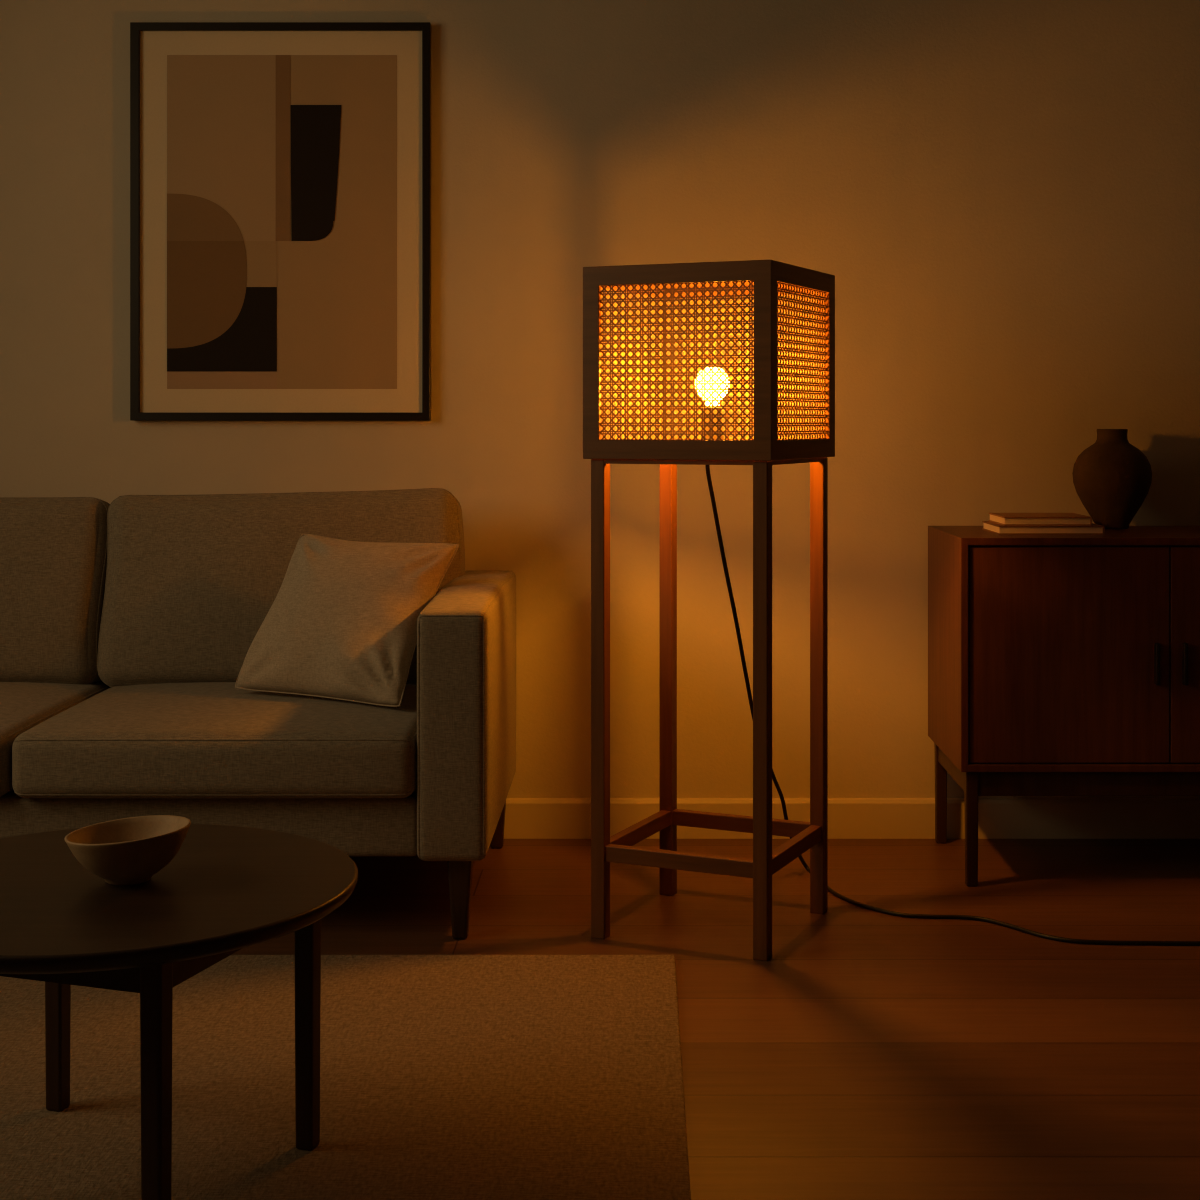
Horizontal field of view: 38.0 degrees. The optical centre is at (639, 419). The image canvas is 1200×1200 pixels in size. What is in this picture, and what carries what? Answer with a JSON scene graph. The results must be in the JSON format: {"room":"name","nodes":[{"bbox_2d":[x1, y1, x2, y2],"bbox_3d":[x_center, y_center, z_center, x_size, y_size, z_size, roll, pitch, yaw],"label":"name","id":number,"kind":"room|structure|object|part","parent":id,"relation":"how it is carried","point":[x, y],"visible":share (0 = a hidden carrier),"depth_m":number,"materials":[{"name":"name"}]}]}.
{"room":"living room","nodes":[
{"label":"living room","id":0,"kind":"room"},
{"bbox_2d":[0,0,1199,797],"bbox_3d":[-0.225,-0.275,4.220,4.750,2.550,0.100,0,0,0],"label":"wall","id":1,"kind":"structure","parent":0,"point":[1000,198],"depth_m":4.17,"materials":[{"name":"paint"}]},
{"bbox_2d":[130,22,430,420],"bbox_3d":[-0.857,-0.473,4.157,0.715,0.948,0.026,0,0,0],"label":"framed print","id":2,"kind":"object","parent":1,"relation":"attached to","point":[280,172],"visible":1,"depth_m":4.15,"materials":[{"name":"beige paper"}]},
{"bbox_2d":[504,798,1199,838],"bbox_3d":[-0.225,0.953,4.163,4.750,0.094,0.014,0,0,0],"label":"baseboard","id":3,"kind":"structure","parent":1,"relation":"attached to","point":[525,818],"depth_m":4.16,"materials":[{"name":"beige paint"}]},
{"bbox_2d":[232,839,1199,1199],"bbox_3d":[-0.225,1.040,1.485,4.950,0.080,5.570,0,0,0],"label":"floor","id":4,"kind":"structure","parent":0,"point":[873,1055],"depth_m":3.00,"materials":[{"name":"brown wood"}]},
{"bbox_2d":[0,488,515,938],"bbox_3d":[-1.200,0.577,3.704,1.828,0.846,0.836,0,0,0],"label":"sofa","id":5,"kind":"object","parent":4,"relation":"on","point":[129,625],"visible":0.94,"depth_m":3.53,"materials":[{"name":"grey fabric"}]},
{"bbox_2d":[0,682,109,795],"bbox_3d":[-1.589,0.651,3.641,0.775,0.147,0.710,0,0,0],"label":"seat cushion","id":6,"kind":"object","parent":5,"relation":"on","point":[23,705],"depth_m":3.60,"materials":[{"name":"grey fabric"}]},
{"bbox_2d":[0,497,109,683],"bbox_3d":[-1.602,0.393,3.970,0.793,0.445,0.231,0,0,0],"label":"cushion","id":7,"kind":"object","parent":5,"relation":"on","point":[55,551],"depth_m":3.89,"materials":[{"name":"grey fabric"}]},
{"bbox_3d":[-1.200,0.780,3.725,1.550,0.116,0.790,0,0,0],"label":"frame","id":8,"kind":"part","parent":5,"relation":"part of","materials":[{"name":"grey fabric"}]},
{"bbox_2d":[12,682,416,797],"bbox_3d":[-0.811,0.651,3.641,0.775,0.147,0.710,0,0,0],"label":"seat cushion","id":9,"kind":"object","parent":5,"relation":"on","point":[124,739],"depth_m":3.29,"materials":[{"name":"grey fabric"}]},
{"bbox_2d":[98,488,464,686],"bbox_3d":[-0.808,0.385,3.956,0.813,0.461,0.233,0,0,0],"label":"cushion","id":10,"kind":"object","parent":5,"relation":"on","point":[187,584],"depth_m":3.88,"materials":[{"name":"grey fabric"}]},
{"bbox_2d":[235,534,458,706],"bbox_3d":[-0.628,0.413,3.652,0.448,0.333,0.223,0,0,13],"label":"throw pillow","id":11,"kind":"object","parent":5,"relation":"on","point":[341,622],"visible":0.97,"depth_m":3.61,"materials":[{"name":"beige fabric"}]},
{"bbox_3d":[-0.347,0.917,3.360,0.047,0.166,0.047,0,0,0],"label":"leg","id":12,"kind":"part","parent":5,"relation":"part of","materials":[{"name":"brown wood"}]},
{"bbox_3d":[-0.358,0.598,3.710,0.145,0.497,0.824,0,0,0],"label":"arm","id":13,"kind":"part","parent":5,"relation":"part of","materials":[{"name":"grey fabric"}]},
{"bbox_3d":[-0.335,0.917,4.070,0.047,0.166,0.047,0,0,0],"label":"leg","id":14,"kind":"part","parent":5,"relation":"part of","materials":[{"name":"brown wood"}]},
{"bbox_2d":[0,955,690,1199],"bbox_3d":[-1.093,0.996,2.189,2.315,0.009,2.078,0,0,0],"label":"rug","id":15,"kind":"object","parent":4,"relation":"on","point":[443,1077],"visible":0.88,"depth_m":2.61,"materials":[{"name":"fabric"}]},
{"bbox_2d":[0,824,357,1199],"bbox_3d":[-0.694,0.795,2.267,0.645,0.391,0.645,0,0,0],"label":"coffee table","id":16,"kind":"object","parent":15,"relation":"on","point":[226,890],"visible":0.91,"depth_m":2.17,"materials":[{"name":"black wood"}]},
{"bbox_3d":[-0.838,0.807,2.505,0.029,0.367,0.029,0,0,17],"label":"leg","id":17,"kind":"part","parent":16,"relation":"part of","materials":[{"name":"brown wood"}]},
{"bbox_2d":[65,815,190,885],"bbox_3d":[-0.667,0.564,2.268,0.158,0.073,0.155,0,0,0],"label":"bowl","id":18,"kind":"object","parent":16,"relation":"on","point":[124,851],"visible":1,"depth_m":2.23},
{"bbox_3d":[-0.562,0.807,2.022,0.029,0.367,0.029,0,0,17],"label":"leg","id":19,"kind":"part","parent":16,"relation":"part of","materials":[{"name":"brown wood"}]},
{"bbox_3d":[-0.453,0.807,2.372,0.029,0.367,0.029,0,0,17],"label":"leg","id":20,"kind":"part","parent":16,"relation":"part of","materials":[{"name":"brown wood"}]},
{"bbox_2d":[583,260,1199,960],"bbox_3d":[0.682,0.355,3.363,1.441,1.300,0.663,0,0,24],"label":"floor lamp","id":21,"kind":"object","parent":4,"relation":"on","point":[763,281],"visible":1,"depth_m":3.34,"materials":[{"name":"brown wood"}]},
{"bbox_3d":[-0.076,0.538,3.368,0.029,0.924,0.029,0,0,24],"label":"leg","id":22,"kind":"part","parent":21,"relation":"part of","materials":[{"name":"brown wood"}]},
{"bbox_3d":[-0.027,-0.117,3.528,0.011,0.357,0.384,0,0,24],"label":"shade frame","id":23,"kind":"part","parent":21,"relation":"part of","materials":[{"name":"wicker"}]},
{"bbox_3d":[-0.021,-0.105,3.537,0.002,0.314,0.346,0,0,24],"label":"cane panel","id":24,"kind":"part","parent":21,"relation":"part of","materials":[{"name":"beige wicker"}]},
{"bbox_3d":[0.059,0.533,3.672,0.029,0.934,0.029,0,0,24],"label":"leg","id":25,"kind":"part","parent":21,"relation":"part of","materials":[{"name":"brown wood"}]},
{"bbox_3d":[0.067,-0.110,3.281,0.384,0.370,0.011,0,0,24],"label":"shade frame","id":26,"kind":"part","parent":21,"relation":"part of","materials":[{"name":"beige wicker"}]},
{"label":"cane panel","id":27,"kind":"part","parent":21,"relation":"part of","materials":[{"name":"beige wicker"}]},
{"bbox_2d":[701,407,723,439],"bbox_3d":[0.144,0.018,3.452,0.047,0.087,0.047,0,0,24],"label":"bulb socket","id":28,"kind":"object","parent":21,"relation":"attached to","point":[707,411],"depth_m":3.43,"materials":[{"name":"brown"}]},
{"bbox_3d":[0.144,-0.066,3.452,0.069,0.080,0.069,0,0,24],"label":"bulb","id":29,"kind":"part","parent":21,"relation":"part of","materials":[{"name":"white glass"}]},
{"bbox_3d":[0.144,-0.287,3.452,0.362,0.012,0.362,0,0,24],"label":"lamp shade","id":30,"kind":"part","parent":21,"relation":"part of","materials":[{"name":"brown wood"}]},
{"bbox_3d":[0.209,-0.109,3.625,0.345,0.306,0.002,0,0,24],"label":"cane panel","id":31,"kind":"part","parent":21,"relation":"part of","materials":[{"name":"beige wicker"}]},
{"bbox_3d":[0.220,-0.121,3.623,0.384,0.348,0.011,0,0,24],"label":"shade frame","id":32,"kind":"part","parent":21,"relation":"part of","materials":[{"name":"beige wicker"}]},
{"bbox_3d":[0.228,0.538,3.232,0.029,0.924,0.029,0,0,24],"label":"leg","id":33,"kind":"part","parent":21,"relation":"part of","materials":[{"name":"brown wood"}]},
{"bbox_3d":[0.312,-0.110,3.377,0.002,0.304,0.325,0,0,24],"label":"cane panel","id":34,"kind":"part","parent":21,"relation":"part of","materials":[{"name":"beige wicker"}]},
{"bbox_3d":[0.314,-0.110,3.376,0.011,0.370,0.384,0,0,24],"label":"shade frame","id":35,"kind":"part","parent":21,"relation":"part of","materials":[{"name":"beige wicker"}]},
{"bbox_3d":[0.363,0.538,3.536,0.029,0.924,0.029,0,0,24],"label":"leg","id":36,"kind":"part","parent":21,"relation":"part of","materials":[{"name":"brown wood"}]},
{"bbox_3d":[0.802,0.537,3.410,1.262,0.936,0.479,0,0,24],"label":"power cord","id":37,"kind":"part","parent":21,"relation":"part of","materials":[{"name":"black rubber"}]},
{"bbox_2d":[928,526,1199,886],"bbox_3d":[1.138,0.626,3.929,0.904,0.748,0.438,0,0,0],"label":"sideboard","id":38,"kind":"object","parent":4,"relation":"on","point":[1059,665],"visible":0.99,"depth_m":3.72,"materials":[{"name":"brown wood"}]},
{"bbox_3d":[0.712,0.876,4.118,0.027,0.247,0.027,0,0,0],"label":"leg","id":39,"kind":"part","parent":38,"relation":"part of","materials":[{"name":"brown wood"}]},
{"bbox_3d":[0.712,0.780,3.928,0.018,0.052,0.356,0,0,0],"label":"rail","id":40,"kind":"part","parent":38,"relation":"part of","materials":[{"name":"brown wood"}]},
{"bbox_3d":[0.712,0.876,3.738,0.027,0.247,0.027,0,0,0],"label":"leg","id":41,"kind":"part","parent":38,"relation":"part of","materials":[{"name":"brown wood"}]},
{"bbox_2d":[982,521,1104,534],"bbox_3d":[0.905,0.242,3.913,0.233,0.020,0.183,0,0,0],"label":"book","id":42,"kind":"object","parent":38,"relation":"on","point":[1094,529],"visible":0.8,"depth_m":3.83,"materials":[{"name":"brown paper"}]},
{"bbox_2d":[989,513,1091,525],"bbox_3d":[0.898,0.223,3.913,0.194,0.020,0.170,0,0,0],"label":"book","id":43,"kind":"object","parent":42,"relation":"on","point":[1005,519],"visible":1,"depth_m":3.83,"materials":[{"name":"brown paper"}]},
{"bbox_3d":[0.919,0.502,3.733,0.428,0.463,0.018,0,0,0],"label":"door","id":44,"kind":"part","parent":38,"relation":"part of","materials":[{"name":"brown wood"}]},
{"bbox_3d":[1.138,0.780,3.738,0.828,0.052,0.018,0,0,0],"label":"rail","id":45,"kind":"part","parent":38,"relation":"part of","materials":[{"name":"brown wood"}]},
{"bbox_2d":[1072,429,1151,528],"bbox_3d":[1.097,0.137,4.045,0.179,0.231,0.179,0,0,0],"label":"vase","id":46,"kind":"object","parent":38,"relation":"on","point":[1112,478],"visible":0.97,"depth_m":3.99,"materials":[{"name":"black ceramic"}]},
{"bbox_3d":[1.105,0.521,3.718,0.009,0.090,0.016,0,0,0],"label":"handle","id":47,"kind":"part","parent":38,"relation":"part of","materials":[{"name":"black metal"}]},
{"bbox_3d":[1.354,0.502,3.733,0.434,0.463,0.018,0,0,0],"label":"door","id":48,"kind":"part","parent":38,"relation":"part of","materials":[{"name":"brown wood"}]},
{"bbox_3d":[1.165,0.521,3.718,0.009,0.090,0.016,0,0,0],"label":"handle","id":49,"kind":"part","parent":38,"relation":"part of","materials":[{"name":"black metal"}]}
]}

